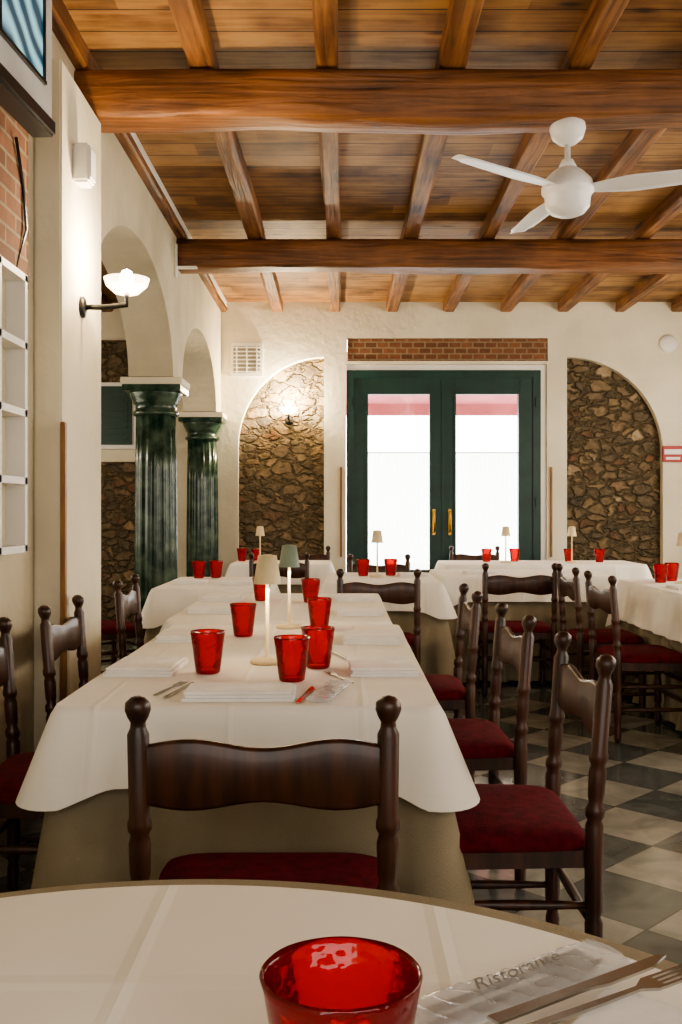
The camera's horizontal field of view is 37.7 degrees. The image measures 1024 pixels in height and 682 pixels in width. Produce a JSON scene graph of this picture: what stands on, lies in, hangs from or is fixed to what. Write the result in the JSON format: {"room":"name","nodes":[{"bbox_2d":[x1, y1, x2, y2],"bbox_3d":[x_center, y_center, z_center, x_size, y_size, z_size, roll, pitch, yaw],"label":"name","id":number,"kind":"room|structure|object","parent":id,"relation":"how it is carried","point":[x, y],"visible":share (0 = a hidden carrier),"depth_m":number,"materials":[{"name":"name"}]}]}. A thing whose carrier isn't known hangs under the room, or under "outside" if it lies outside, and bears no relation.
{"room":"restaurant","nodes":[
{"label":"restaurant","id":0,"kind":"room"},
{"bbox_2d":[0,59,100,751],"bbox_3d":[-1.145,-0.285,3.369,0.110,2.970,2.362,0,0,0],"label":"wall","id":1,"kind":"structure","parent":0,"point":[67,216],"depth_m":3.90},
{"bbox_2d":[0,106,27,288],"bbox_3d":[-1.190,-1.220,2.900,0.020,0.760,1.750,0,0,0],"label":"brick panel","id":2,"kind":"object","parent":1,"relation":"attached to","point":[12,227],"depth_m":3.59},
{"bbox_2d":[14,137,27,266],"bbox_3d":[-1.177,-1.105,3.660,0.027,0.496,0.131,0,0,0],"label":"cable","id":3,"kind":"object","parent":1,"relation":"attached to","point":[16,138],"visible":0.84,"depth_m":3.69,"materials":[{"name":"black plastic"}]},
{"bbox_2d":[0,0,54,137],"bbox_3d":[-1.091,-1.587,3.042,0.137,0.565,0.910,0,0,4],"label":"television","id":4,"kind":"object","parent":1,"relation":"attached to","point":[25,25],"visible":1,"depth_m":3.26,"materials":[{"name":"plastic"}]},
{"bbox_2d":[60,422,66,700],"bbox_3d":[-1.078,0.300,3.885,0.020,1.300,0.030,0,0,0],"label":"wood strip","id":5,"kind":"object","parent":1,"relation":"attached to","point":[63,425],"visible":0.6,"depth_m":3.87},
{"bbox_2d":[73,143,95,187],"bbox_3d":[-1.052,-1.420,4.100,0.075,0.160,0.100,0,0,0],"label":"wall speaker","id":6,"kind":"object","parent":1,"relation":"attached to","point":[84,157],"depth_m":4.06},
{"bbox_2d":[79,269,133,317],"bbox_3d":[-0.947,-0.918,4.200,0.285,0.205,0.190,0,0,0],"label":"wall sconce","id":7,"kind":"object","parent":1,"relation":"attached to","point":[126,279],"depth_m":4.19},
{"bbox_2d":[101,292,112,311],"bbox_3d":[-2.343,-2.050,4.000,0.129,0.100,12.000,0,0,0],"label":"joist","id":8,"kind":"object","parent":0,"point":[104,299],"depth_m":9.73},
{"bbox_2d":[0,31,220,844],"bbox_3d":[-1.360,-0.450,4.000,0.320,3.300,12.000,0,0,0],"label":"wall","id":9,"kind":"structure","parent":0,"point":[172,325],"depth_m":6.19,"materials":[{"name":"beige paint"}]},
{"bbox_2d":[130,133,226,306],"bbox_3d":[-1.170,-2.075,7.400,0.060,0.050,5.200,0,0,0],"label":"crown molding","id":10,"kind":"structure","parent":9,"relation":"attached to","point":[134,135],"depth_m":6.53,"materials":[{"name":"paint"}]},
{"bbox_2d":[175,243,197,277],"bbox_3d":[-1.122,-1.820,7.253,0.154,0.240,0.077,0,0,0],"label":"bracket","id":11,"kind":"object","parent":9,"relation":"attached to","point":[177,267],"visible":1,"depth_m":7.23,"materials":[{"name":"metal"}]},
{"bbox_2d":[101,340,134,622],"bbox_3d":[-2.600,-0.255,9.980,1.600,2.910,0.040,0,0,0],"label":"stone wall","id":12,"kind":"structure","parent":0,"point":[117,478],"depth_m":9.96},
{"bbox_2d":[101,382,135,448],"bbox_3d":[-2.250,-0.960,9.963,0.420,0.660,0.073,0,0,0],"label":"window","id":13,"kind":"structure","parent":12,"relation":"in","point":[118,422],"depth_m":9.94,"materials":[{"name":"glass"}]},
{"bbox_2d":[239,358,323,559],"bbox_3d":[-0.600,-0.300,10.140,1.000,2.900,0.100,0,0,0],"label":"wall","id":14,"kind":"structure","parent":0,"point":[281,465],"depth_m":10.09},
{"bbox_2d":[285,403,293,424],"bbox_3d":[-0.520,-0.978,9.963,0.190,0.205,0.255,0,0,0],"label":"wall sconce","id":15,"kind":"object","parent":14,"relation":"attached to","point":[289,420],"depth_m":9.93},
{"bbox_2d":[0,638,681,964],"bbox_3d":[0.100,1.250,4.100,8.400,0.100,12.400,0,0,0],"label":"floor","id":16,"kind":"structure","parent":0,"point":[642,803],"depth_m":3.92,"materials":[{"name":"tile"}]},
{"bbox_2d":[0,617,44,892],"bbox_3d":[-0.858,0.764,2.920,0.446,0.871,0.497,0,0,0],"label":"dining chair","id":17,"kind":"object","parent":16,"relation":"on","point":[13,771],"visible":0.42,"depth_m":3.11,"materials":[{"name":"brown wood"}]},
{"bbox_2d":[38,595,88,723],"bbox_3d":[-0.848,0.764,3.760,0.446,0.871,0.497,0,0,0],"label":"dining chair","id":18,"kind":"object","parent":16,"relation":"on","point":[70,635],"visible":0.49,"depth_m":3.67,"materials":[{"name":"brown wood"}]},
{"bbox_2d":[101,620,145,673],"bbox_3d":[-1.588,0.764,6.660,0.446,0.871,0.497,0,0,-40],"label":"dining chair","id":19,"kind":"object","parent":16,"relation":"on","point":[108,627],"visible":0.14,"depth_m":6.54,"materials":[{"name":"brown wood"}]},
{"bbox_2d":[113,574,143,659],"bbox_3d":[-0.888,0.764,5.083,0.446,0.871,0.497,0,0,-1],"label":"dining chair","id":20,"kind":"object","parent":16,"relation":"on","point":[129,604],"visible":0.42,"depth_m":5.02,"materials":[{"name":"brown wood"}]},
{"bbox_2d":[120,377,189,654],"bbox_3d":[-1.360,0.117,7.350,0.440,2.167,0.400,0,0,0],"label":"column","id":21,"kind":"structure","parent":16,"relation":"on","point":[156,400],"depth_m":7.22,"materials":[{"name":"stone"}]},
{"bbox_2d":[178,412,226,576],"bbox_3d":[-1.360,0.117,9.820,0.440,2.167,0.400,0,0,0],"label":"column","id":22,"kind":"structure","parent":16,"relation":"on","point":[202,429],"depth_m":9.69,"materials":[{"name":"stone"}]},
{"bbox_2d":[142,577,279,644],"bbox_3d":[-0.784,0.824,6.345,0.906,0.752,1.382,0,0,0],"label":"dining table","id":23,"kind":"object","parent":16,"relation":"on","point":[166,600],"visible":0.22,"depth_m":5.78,"materials":[{"name":"beige fabric"}]},
{"bbox_2d":[172,579,206,583],"bbox_3d":[-0.950,0.438,6.300,0.201,0.020,0.220,0,0,-3],"label":"folded napkin","id":24,"kind":"object","parent":23,"relation":"on","point":[177,581],"visible":1,"depth_m":6.22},
{"bbox_2d":[192,561,205,578],"bbox_3d":[-0.960,0.389,6.750,0.098,0.117,0.098,0,0,-45],"label":"tumbler","id":25,"kind":"object","parent":23,"relation":"on","point":[198,567],"visible":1,"depth_m":6.72,"materials":[{"name":"red glass"}]},
{"bbox_2d":[209,560,222,577],"bbox_3d":[-0.850,0.389,6.800,0.098,0.117,0.098,0,0,-12],"label":"tumbler","id":26,"kind":"object","parent":23,"relation":"on","point":[215,565],"visible":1,"depth_m":6.77,"materials":[{"name":"red glass"}]},
{"bbox_2d":[219,580,252,585],"bbox_3d":[-0.649,0.438,6.200,0.201,0.020,0.220,0,0,-3],"label":"folded napkin","id":27,"kind":"object","parent":23,"relation":"on","point":[222,582],"visible":0.99,"depth_m":6.12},
{"bbox_2d":[15,624,479,904],"bbox_3d":[-0.199,0.824,3.152,1.157,0.752,1.942,0,0,0],"label":"dining table","id":28,"kind":"object","parent":16,"relation":"on","point":[77,774],"visible":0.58,"depth_m":2.30,"materials":[{"name":"beige fabric"}]},
{"bbox_2d":[102,656,188,676],"bbox_3d":[-0.549,0.438,2.840,0.191,0.020,0.260,0,0,2],"label":"folded napkin","id":29,"kind":"object","parent":28,"relation":"on","point":[129,666],"visible":1,"depth_m":2.77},
{"bbox_2d":[153,681,187,695],"bbox_3d":[-0.432,0.446,2.530,0.022,0.002,0.200,0,0,12],"label":"fork","id":30,"kind":"object","parent":28,"relation":"on","point":[180,683],"visible":1,"depth_m":2.55,"materials":[{"name":"metal"}]},
{"bbox_2d":[162,682,193,697],"bbox_3d":[-0.402,0.446,2.510,0.016,0.002,0.220,0,0,10],"label":"knife","id":31,"kind":"object","parent":28,"relation":"on","point":[188,684],"visible":0.85,"depth_m":2.48,"materials":[{"name":"metal"}]},
{"bbox_2d":[154,628,212,642],"bbox_3d":[-0.549,0.438,3.550,0.191,0.020,0.260,0,0,-2],"label":"folded napkin","id":32,"kind":"object","parent":28,"relation":"on","point":[167,635],"visible":0.56,"depth_m":3.45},
{"bbox_2d":[190,629,225,674],"bbox_3d":[-0.370,0.389,2.780,0.098,0.117,0.098,0,0,11],"label":"tumbler","id":33,"kind":"object","parent":28,"relation":"on","point":[207,644],"visible":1,"depth_m":2.75,"materials":[{"name":"red glass"}]},
{"bbox_2d":[180,683,295,701],"bbox_3d":[-0.245,0.438,2.432,0.270,0.020,0.153,0,0,-1],"label":"folded napkin","id":34,"kind":"object","parent":28,"relation":"on","point":[195,692],"visible":1,"depth_m":2.38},
{"bbox_2d":[230,602,256,636],"bbox_3d":[-0.352,0.389,3.600,0.098,0.117,0.098,0,0,2],"label":"tumbler","id":35,"kind":"object","parent":28,"relation":"on","point":[242,614],"visible":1,"depth_m":3.57,"materials":[{"name":"red glass"}]},
{"bbox_2d":[250,554,280,665],"bbox_3d":[-0.218,0.286,2.960,0.104,0.322,0.104,0,0,0],"label":"table lamp","id":36,"kind":"object","parent":28,"relation":"on","point":[267,573],"visible":0.94,"depth_m":2.93,"materials":[{"name":"beige"}]},
{"bbox_2d":[276,545,301,628],"bbox_3d":[-0.200,0.286,3.860,0.104,0.322,0.104,0,0,0],"label":"table lamp","id":37,"kind":"object","parent":28,"relation":"on","point":[289,554],"visible":0.99,"depth_m":3.83,"materials":[{"name":"beige"}]},
{"bbox_2d":[273,634,309,682],"bbox_3d":[-0.130,0.389,2.650,0.098,0.117,0.098,0,0,-23],"label":"tumbler","id":38,"kind":"object","parent":28,"relation":"on","point":[291,650],"visible":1,"depth_m":2.62,"materials":[{"name":"red glass"}]},
{"bbox_2d":[295,686,314,702],"bbox_3d":[-0.084,0.445,2.440,0.016,0.002,0.220,0,0,8],"label":"knife","id":39,"kind":"object","parent":28,"relation":"on","point":[310,690],"visible":1,"depth_m":2.43,"materials":[{"name":"metal"}]},
{"bbox_2d":[301,625,334,668],"bbox_3d":[-0.066,0.389,2.870,0.098,0.117,0.098,0,0,34],"label":"tumbler","id":40,"kind":"object","parent":28,"relation":"on","point":[321,636],"visible":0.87,"depth_m":2.83,"materials":[{"name":"red glass"}]},
{"bbox_2d":[307,597,331,625],"bbox_3d":[-0.083,0.389,3.840,0.098,0.117,0.098,0,0,43],"label":"tumbler","id":41,"kind":"object","parent":28,"relation":"on","point":[319,608],"visible":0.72,"depth_m":3.81,"materials":[{"name":"red glass"}]},
{"bbox_2d":[314,683,342,699],"bbox_3d":[-0.028,0.437,2.450,0.067,0.018,0.240,0,0,11],"label":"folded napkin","id":42,"kind":"object","parent":28,"relation":"on","point":[328,686],"visible":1,"depth_m":2.44,"materials":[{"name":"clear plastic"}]},
{"bbox_2d":[342,630,401,644],"bbox_3d":[0.111,0.438,3.500,0.201,0.020,0.260,0,0,2],"label":"folded napkin","id":43,"kind":"object","parent":28,"relation":"on","point":[351,637],"visible":1,"depth_m":3.41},
{"bbox_2d":[347,656,419,676],"bbox_3d":[0.116,0.438,2.840,0.191,0.020,0.260,0,0,-2],"label":"folded napkin","id":44,"kind":"object","parent":28,"relation":"on","point":[359,666],"visible":1,"depth_m":2.77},
{"bbox_2d":[125,695,400,891],"bbox_3d":[-0.141,0.764,1.997,0.497,0.871,0.446,0,0,0],"label":"dining chair","id":45,"kind":"object","parent":16,"relation":"on","point":[178,774],"visible":0.58,"depth_m":1.79,"materials":[{"name":"brown wood"}]},
{"bbox_2d":[159,593,391,632],"bbox_3d":[-0.257,0.824,4.800,1.189,0.752,1.659,0,0,0],"label":"dining table","id":46,"kind":"object","parent":16,"relation":"on","point":[278,602],"visible":0.16,"depth_m":4.41,"materials":[{"name":"beige fabric"}]},
{"bbox_2d":[187,605,230,613],"bbox_3d":[-0.580,0.438,4.500,0.201,0.020,0.240,0,0,-1],"label":"folded napkin","id":47,"kind":"object","parent":46,"relation":"on","point":[195,609],"visible":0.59,"depth_m":4.41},
{"bbox_2d":[202,594,243,601],"bbox_3d":[-0.600,0.438,5.100,0.201,0.020,0.240,0,0,-1],"label":"folded napkin","id":48,"kind":"object","parent":46,"relation":"on","point":[209,597],"visible":1,"depth_m":5.01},
{"bbox_2d":[252,577,269,600],"bbox_3d":[-0.400,0.389,5.050,0.098,0.117,0.098,0,0,26],"label":"tumbler","id":49,"kind":"object","parent":46,"relation":"on","point":[259,590],"visible":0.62,"depth_m":5.01,"materials":[{"name":"red glass"}]},
{"bbox_2d":[301,578,320,602],"bbox_3d":[-0.150,0.389,4.950,0.098,0.117,0.098,0,0,-13],"label":"tumbler","id":50,"kind":"object","parent":46,"relation":"on","point":[310,586],"visible":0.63,"depth_m":4.92,"materials":[{"name":"red glass"}]},
{"bbox_2d":[335,594,375,601],"bbox_3d":[0.070,0.438,5.100,0.201,0.020,0.240,0,0,-1],"label":"folded napkin","id":51,"kind":"object","parent":46,"relation":"on","point":[338,597],"visible":1,"depth_m":5.01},
{"bbox_2d":[336,607,383,616],"bbox_3d":[0.081,0.438,4.400,0.201,0.020,0.240,0,0,-1],"label":"folded napkin","id":52,"kind":"object","parent":46,"relation":"on","point":[341,611],"visible":1,"depth_m":4.31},
{"bbox_2d":[249,553,309,577],"bbox_3d":[-0.500,0.764,8.292,0.497,0.871,0.446,0,0,0],"label":"dining chair","id":53,"kind":"object","parent":16,"relation":"on","point":[302,571],"visible":0.15,"depth_m":8.09,"materials":[{"name":"brown wood"}]},
{"bbox_2d":[225,560,335,592],"bbox_3d":[-0.524,0.824,8.950,1.114,0.752,0.941,0,0,0],"label":"dining table","id":54,"kind":"object","parent":16,"relation":"on","point":[317,568],"visible":0.23,"depth_m":8.58,"materials":[{"name":"beige fabric"}]},
{"bbox_2d":[237,548,246,560],"bbox_3d":[-0.900,0.389,9.100,0.098,0.117,0.098,0,0,14],"label":"tumbler","id":55,"kind":"object","parent":54,"relation":"on","point":[242,552],"visible":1,"depth_m":9.06,"materials":[{"name":"red glass"}]},
{"bbox_2d":[254,526,264,561],"bbox_3d":[-0.720,0.286,8.900,0.104,0.322,0.104,0,0,0],"label":"table lamp","id":56,"kind":"object","parent":54,"relation":"on","point":[260,530],"visible":0.77,"depth_m":8.88,"materials":[{"name":"beige"}]},
{"bbox_2d":[280,546,330,559],"bbox_3d":[-0.350,0.764,9.548,0.497,0.871,0.446,0,0,0],"label":"dining chair","id":57,"kind":"object","parent":16,"relation":"on","point":[314,556],"visible":0.15,"depth_m":9.74,"materials":[{"name":"brown wood"}]},
{"bbox_2d":[0,879,681,1023],"bbox_3d":[-0.169,0.823,0.587,1.494,0.753,1.475,0,0,0],"label":"round dining table","id":58,"kind":"object","parent":16,"relation":"on","point":[175,951],"visible":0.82,"depth_m":1.03,"materials":[{"name":"beige fabric"}]},
{"bbox_2d":[259,936,422,1023],"bbox_3d":[0.000,0.388,0.720,0.118,0.116,0.118,0,0,0],"label":"tumbler","id":59,"kind":"object","parent":58,"relation":"on","point":[333,979],"visible":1,"depth_m":0.76,"materials":[{"name":"red glass"}]},
{"bbox_2d":[426,949,602,1023],"bbox_3d":[0.166,0.436,0.923,0.242,0.019,0.068,0,0,-35],"label":"plastic wrapper","id":60,"kind":"object","parent":58,"relation":"on","point":[555,964],"visible":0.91,"depth_m":0.92,"materials":[{"name":"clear plastic"}]},
{"bbox_2d":[572,986,681,1023],"bbox_3d":[0.270,0.436,0.760,0.221,0.020,0.200,0,0,35],"label":"folded napkin","id":61,"kind":"object","parent":58,"relation":"on","point":[635,1008],"visible":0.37,"depth_m":0.85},
{"bbox_2d":[487,954,665,1023],"bbox_3d":[0.218,0.422,0.889,0.220,0.002,0.016,0,0,-33],"label":"knife","id":62,"kind":"object","parent":61,"relation":"on","point":[610,978],"visible":1,"depth_m":0.88,"materials":[{"name":"metal"}]},
{"bbox_2d":[528,964,681,1023],"bbox_3d":[0.238,0.422,0.870,0.200,0.002,0.022,0,0,-32],"label":"fork","id":63,"kind":"object","parent":61,"relation":"on","point":[669,977],"visible":1,"depth_m":0.88,"materials":[{"name":"metal"}]},
{"bbox_2d":[336,569,420,666],"bbox_3d":[0.220,0.764,6.022,0.497,0.871,0.446,0,0,0],"label":"dining chair","id":64,"kind":"object","parent":16,"relation":"on","point":[397,592],"visible":0.39,"depth_m":5.82,"materials":[{"name":"brown wood"}]},
{"bbox_2d":[348,554,410,572],"bbox_3d":[0.300,0.764,7.678,0.497,0.871,0.446,0,0,0],"label":"dining chair","id":65,"kind":"object","parent":16,"relation":"on","point":[352,568],"visible":0.14,"depth_m":7.87,"materials":[{"name":"brown wood"}]},
{"bbox_2d":[319,573,456,675],"bbox_3d":[0.279,0.824,6.855,1.009,0.752,1.344,0,0,0],"label":"dining table","id":66,"kind":"object","parent":16,"relation":"on","point":[437,648],"visible":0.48,"depth_m":6.28,"materials":[{"name":"beige fabric"}]},
{"bbox_2d":[356,559,369,575],"bbox_3d":[0.155,0.389,7.000,0.098,0.117,0.098,0,0,10],"label":"tumbler","id":67,"kind":"object","parent":66,"relation":"on","point":[362,564],"visible":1,"depth_m":6.96,"materials":[{"name":"red glass"}]},
{"bbox_2d":[370,530,384,576],"bbox_3d":[0.250,0.286,6.900,0.104,0.322,0.104,0,0,0],"label":"table lamp","id":68,"kind":"object","parent":66,"relation":"on","point":[377,538],"visible":1,"depth_m":6.88,"materials":[{"name":"beige"}]},
{"bbox_2d":[384,558,397,575],"bbox_3d":[0.350,0.389,7.050,0.098,0.117,0.098,0,0,-1],"label":"tumbler","id":69,"kind":"object","parent":66,"relation":"on","point":[390,564],"visible":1,"depth_m":7.02,"materials":[{"name":"red glass"}]},
{"bbox_2d":[397,572,427,576],"bbox_3d":[0.500,0.438,7.000,0.201,0.020,0.220,0,0,-3],"label":"folded napkin","id":70,"kind":"object","parent":66,"relation":"on","point":[401,574],"visible":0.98,"depth_m":6.92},
{"bbox_2d":[424,583,482,783],"bbox_3d":[0.368,0.764,4.400,0.446,0.871,0.497,0,0,0],"label":"dining chair","id":71,"kind":"object","parent":16,"relation":"on","point":[449,691],"visible":0.52,"depth_m":4.18,"materials":[{"name":"brown wood"}]},
{"bbox_2d":[449,546,499,559],"bbox_3d":[1.300,0.764,9.548,0.497,0.871,0.446,0,0,0],"label":"dining chair","id":72,"kind":"object","parent":16,"relation":"on","point":[496,556],"visible":0.19,"depth_m":9.74,"materials":[{"name":"brown wood"}]},
{"bbox_2d":[447,602,535,888],"bbox_3d":[0.393,0.764,3.414,0.446,0.871,0.497,0,0,-2],"label":"dining chair","id":73,"kind":"object","parent":16,"relation":"on","point":[483,745],"visible":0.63,"depth_m":3.21,"materials":[{"name":"brown wood"}]},
{"bbox_2d":[475,563,557,696],"bbox_3d":[1.160,0.764,6.672,0.497,0.871,0.446,0,0,0],"label":"dining chair","id":74,"kind":"object","parent":16,"relation":"on","point":[496,584],"visible":0.87,"depth_m":6.48,"materials":[{"name":"brown wood"}]},
{"bbox_2d":[429,569,616,682],"bbox_3d":[1.300,0.824,7.373,1.465,0.752,1.112,0,0,0],"label":"dining table","id":75,"kind":"object","parent":16,"relation":"on","point":[520,605],"visible":0.23,"depth_m":6.95,"materials":[{"name":"beige fabric"}]},
{"bbox_2d":[455,631,615,937],"bbox_3d":[0.413,0.764,2.540,0.446,0.871,0.497,0,0,0],"label":"dining chair","id":76,"kind":"object","parent":16,"relation":"on","point":[511,826],"visible":0.6,"depth_m":2.33,"materials":[{"name":"brown wood"}]},
{"bbox_2d":[434,560,652,582],"bbox_3d":[1.746,0.824,8.882,1.985,0.752,1.040,0,0,0],"label":"dining table","id":77,"kind":"object","parent":16,"relation":"on","point":[620,569],"visible":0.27,"depth_m":8.49,"materials":[{"name":"beige fabric"}]},
{"bbox_2d":[481,548,491,561],"bbox_3d":[1.310,0.389,9.000,0.098,0.117,0.098,0,0,45],"label":"tumbler","id":78,"kind":"object","parent":77,"relation":"on","point":[486,553],"visible":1,"depth_m":8.97,"materials":[{"name":"red glass"}]},
{"bbox_2d":[500,526,511,562],"bbox_3d":[1.450,0.286,8.800,0.104,0.322,0.104,0,0,0],"label":"table lamp","id":79,"kind":"object","parent":77,"relation":"on","point":[505,530],"visible":1,"depth_m":8.77,"materials":[{"name":"beige"}]},
{"bbox_2d":[509,548,519,561],"bbox_3d":[1.570,0.389,9.050,0.098,0.117,0.098,0,0,0],"label":"tumbler","id":80,"kind":"object","parent":77,"relation":"on","point":[514,552],"visible":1,"depth_m":9.02,"materials":[{"name":"red glass"}]},
{"bbox_2d":[566,526,577,562],"bbox_3d":[2.020,0.286,8.750,0.104,0.322,0.104,0,0,0],"label":"table lamp","id":81,"kind":"object","parent":77,"relation":"on","point":[571,530],"visible":1,"depth_m":8.73,"materials":[{"name":"beige"}]},
{"bbox_2d":[594,549,604,561],"bbox_3d":[2.300,0.389,8.900,0.098,0.117,0.098,0,0,-16],"label":"tumbler","id":82,"kind":"object","parent":77,"relation":"on","point":[599,553],"visible":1,"depth_m":8.87,"materials":[{"name":"red glass"}]},
{"bbox_2d":[555,563,645,712],"bbox_3d":[1.602,0.764,6.200,0.446,0.871,0.497,0,0,0],"label":"dining chair","id":83,"kind":"object","parent":16,"relation":"on","point":[570,588],"visible":0.61,"depth_m":5.98,"materials":[{"name":"brown wood"}]},
{"bbox_2d":[584,570,681,743],"bbox_3d":[1.602,0.764,5.426,0.446,0.871,0.497,0,0,-2],"label":"dining chair","id":84,"kind":"object","parent":16,"relation":"on","point":[639,659],"visible":0.91,"depth_m":5.21,"materials":[{"name":"brown wood"}]},
{"bbox_2d":[605,579,681,730],"bbox_3d":[2.363,0.824,5.826,1.271,0.752,1.991,0,0,0],"label":"dining table","id":85,"kind":"object","parent":16,"relation":"on","point":[652,611],"visible":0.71,"depth_m":5.90,"materials":[{"name":"beige fabric"}]},
{"bbox_2d":[653,564,668,582],"bbox_3d":[2.030,0.389,6.350,0.098,0.117,0.098,0,0,33],"label":"tumbler","id":86,"kind":"object","parent":85,"relation":"on","point":[660,570],"visible":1,"depth_m":6.32,"materials":[{"name":"red glass"}]},
{"bbox_2d":[664,562,679,580],"bbox_3d":[2.150,0.389,6.500,0.098,0.117,0.098,0,0,-29],"label":"tumbler","id":87,"kind":"object","parent":85,"relation":"on","point":[673,568],"visible":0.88,"depth_m":6.46,"materials":[{"name":"red glass"}]},
{"bbox_2d":[63,0,681,301],"bbox_3d":[0.100,-2.130,4.100,8.400,0.060,12.400,0,0,0],"label":"ceiling","id":88,"kind":"structure","parent":0,"point":[376,170],"depth_m":5.81,"materials":[{"name":"brown wood"}]},
{"bbox_2d":[52,0,226,311],"bbox_3d":[-1.201,-2.050,4.000,0.130,0.100,12.000,0,0,0],"label":"joist","id":89,"kind":"object","parent":88,"relation":"attached to","point":[64,28],"depth_m":5.41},
{"bbox_2d":[167,0,282,311],"bbox_3d":[-0.629,-2.050,4.000,0.129,0.100,12.000,0,0,0],"label":"joist","id":90,"kind":"object","parent":88,"relation":"attached to","point":[189,16],"depth_m":5.52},
{"bbox_2d":[312,0,340,311],"bbox_3d":[-0.059,-2.050,4.000,0.124,0.100,12.000,0,0,0],"label":"joist","id":91,"kind":"object","parent":88,"relation":"attached to","point":[325,12],"depth_m":5.50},
{"bbox_2d":[74,69,681,134],"bbox_3d":[1.500,-1.879,4.602,5.400,0.242,0.278,0,0,0],"label":"ceiling beam","id":92,"kind":"structure","parent":88,"relation":"attached to","point":[389,101],"depth_m":4.48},
{"bbox_2d":[452,117,681,233],"bbox_3d":[1.084,-1.577,4.707,1.243,0.446,1.163,0,0,0],"label":"ceiling fan","id":93,"kind":"object","parent":92,"relation":"hanging from","point":[567,191],"depth_m":4.51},
{"bbox_2d":[176,239,681,274],"bbox_3d":[1.500,-1.887,7.401,5.400,0.227,0.272,0,0,0],"label":"ceiling beam","id":94,"kind":"structure","parent":88,"relation":"attached to","point":[210,256],"depth_m":7.28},
{"bbox_2d":[386,0,483,311],"bbox_3d":[0.509,-2.050,4.000,0.130,0.100,12.000,0,0,0],"label":"joist","id":95,"kind":"object","parent":88,"relation":"attached to","point":[462,17],"depth_m":5.49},
{"bbox_2d":[443,0,629,311],"bbox_3d":[1.078,-2.050,4.000,0.116,0.100,12.000,0,0,0],"label":"joist","id":96,"kind":"object","parent":88,"relation":"attached to","point":[601,17],"depth_m":5.45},
{"bbox_2d":[500,64,681,311],"bbox_3d":[1.652,-2.050,4.000,0.131,0.100,12.000,0,0,0],"label":"joist","id":97,"kind":"object","parent":88,"relation":"attached to","point":[637,142],"depth_m":6.26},
{"bbox_2d":[558,185,681,311],"bbox_3d":[2.220,-2.050,4.000,0.122,0.100,12.000,0,0,0],"label":"joist","id":98,"kind":"object","parent":88,"relation":"attached to","point":[671,206],"depth_m":7.23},
{"bbox_2d":[616,274,676,311],"bbox_3d":[2.790,-2.050,4.000,0.120,0.100,12.000,0,0,0],"label":"joist","id":99,"kind":"object","parent":88,"relation":"attached to","point":[650,284],"depth_m":9.17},
{"bbox_2d":[671,295,681,311],"bbox_3d":[3.358,-2.050,4.000,0.130,0.100,12.000,0,0,0],"label":"joist","id":100,"kind":"object","parent":88,"relation":"attached to","point":[676,305],"depth_m":9.87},
{"bbox_2d":[101,302,681,578],"bbox_3d":[0.100,-0.450,10.050,8.400,3.300,0.100,0,0,0],"label":"wall","id":101,"kind":"structure","parent":0,"point":[626,343],"depth_m":10.00,"materials":[{"name":"beige paint"}]},
{"bbox_2d":[231,343,262,376],"bbox_3d":[-0.940,-1.520,9.980,0.320,0.340,0.039,0,0,0],"label":"air vent","id":102,"kind":"object","parent":101,"relation":"in","point":[246,358],"visible":1,"depth_m":9.97,"materials":[{"name":"white paint"}]},
{"bbox_2d":[340,467,341,556],"bbox_3d":[0.000,0.000,9.988,0.020,0.900,0.024,0,0,0],"label":"wood strip","id":103,"kind":"object","parent":101,"relation":"attached to","point":[340,467],"visible":1,"depth_m":9.98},
{"bbox_2d":[346,365,545,572],"bbox_3d":[1.055,-0.142,10.022,2.000,2.665,0.146,0,0,0],"label":"door","id":104,"kind":"structure","parent":101,"relation":"in","point":[442,383],"depth_m":10.02,"materials":[{"name":"green paint"}]},
{"bbox_2d":[368,452,428,569],"bbox_3d":[0.580,-0.003,10.120,0.700,1.206,0.012,0,0,0],"label":"cafe curtain","id":105,"kind":"object","parent":104,"relation":"attached to","point":[398,482],"visible":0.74,"depth_m":10.12,"materials":[{"name":"white fabric"}]},
{"bbox_2d":[456,452,516,559],"bbox_3d":[1.465,-0.003,10.120,0.710,1.206,0.012,0,0,0],"label":"cafe curtain","id":106,"kind":"object","parent":104,"relation":"attached to","point":[486,482],"visible":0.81,"depth_m":10.12,"materials":[{"name":"white fabric"}]},
{"bbox_2d":[347,339,546,360],"bbox_3d":[1.065,-1.625,10.060,2.000,0.220,0.100,0,0,0],"label":"brick","id":107,"kind":"object","parent":101,"relation":"attached to","point":[357,349],"visible":0.86,"depth_m":10.01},
{"bbox_2d":[550,467,551,556],"bbox_3d":[2.100,0.000,9.988,0.020,0.900,0.024,0,0,0],"label":"wood strip","id":108,"kind":"object","parent":101,"relation":"attached to","point":[550,467],"visible":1,"depth_m":9.98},
{"bbox_2d":[659,335,677,352],"bbox_3d":[3.270,-1.680,9.972,0.180,0.180,0.056,0,0,0],"label":"smoke detector","id":109,"kind":"object","parent":101,"relation":"attached to","point":[667,343],"visible":1,"depth_m":9.95,"materials":[{"name":"white paint"}]},
{"bbox_2d":[662,446,681,461],"bbox_3d":[3.310,-0.580,9.983,0.200,0.160,0.034,0,0,0],"label":"exit sign","id":110,"kind":"object","parent":101,"relation":"attached to","point":[669,453],"visible":1,"depth_m":9.97,"materials":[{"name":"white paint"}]},
{"bbox_2d":[567,358,659,578],"bbox_3d":[2.740,-0.300,10.140,1.100,2.900,0.100,0,0,0],"label":"stone wall","id":111,"kind":"structure","parent":0,"point":[613,444],"depth_m":10.09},
{"label":"outside","id":112,"kind":"structure","parent":0,"visible":0},
{"bbox_3d":[1.000,1.280,17.000,24.000,0.100,13.600,0,0,0],"label":"street","id":113,"kind":"object","parent":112,"visible":0},
{"bbox_2d":[368,395,516,415],"bbox_3d":[1.030,-0.220,11.154,3.200,2.899,1.671,0,0,0],"label":"awning","id":114,"kind":"object","parent":113,"relation":"on","point":[378,405],"visible":0.03,"depth_m":11.97,"materials":[{"name":"red fabric"}]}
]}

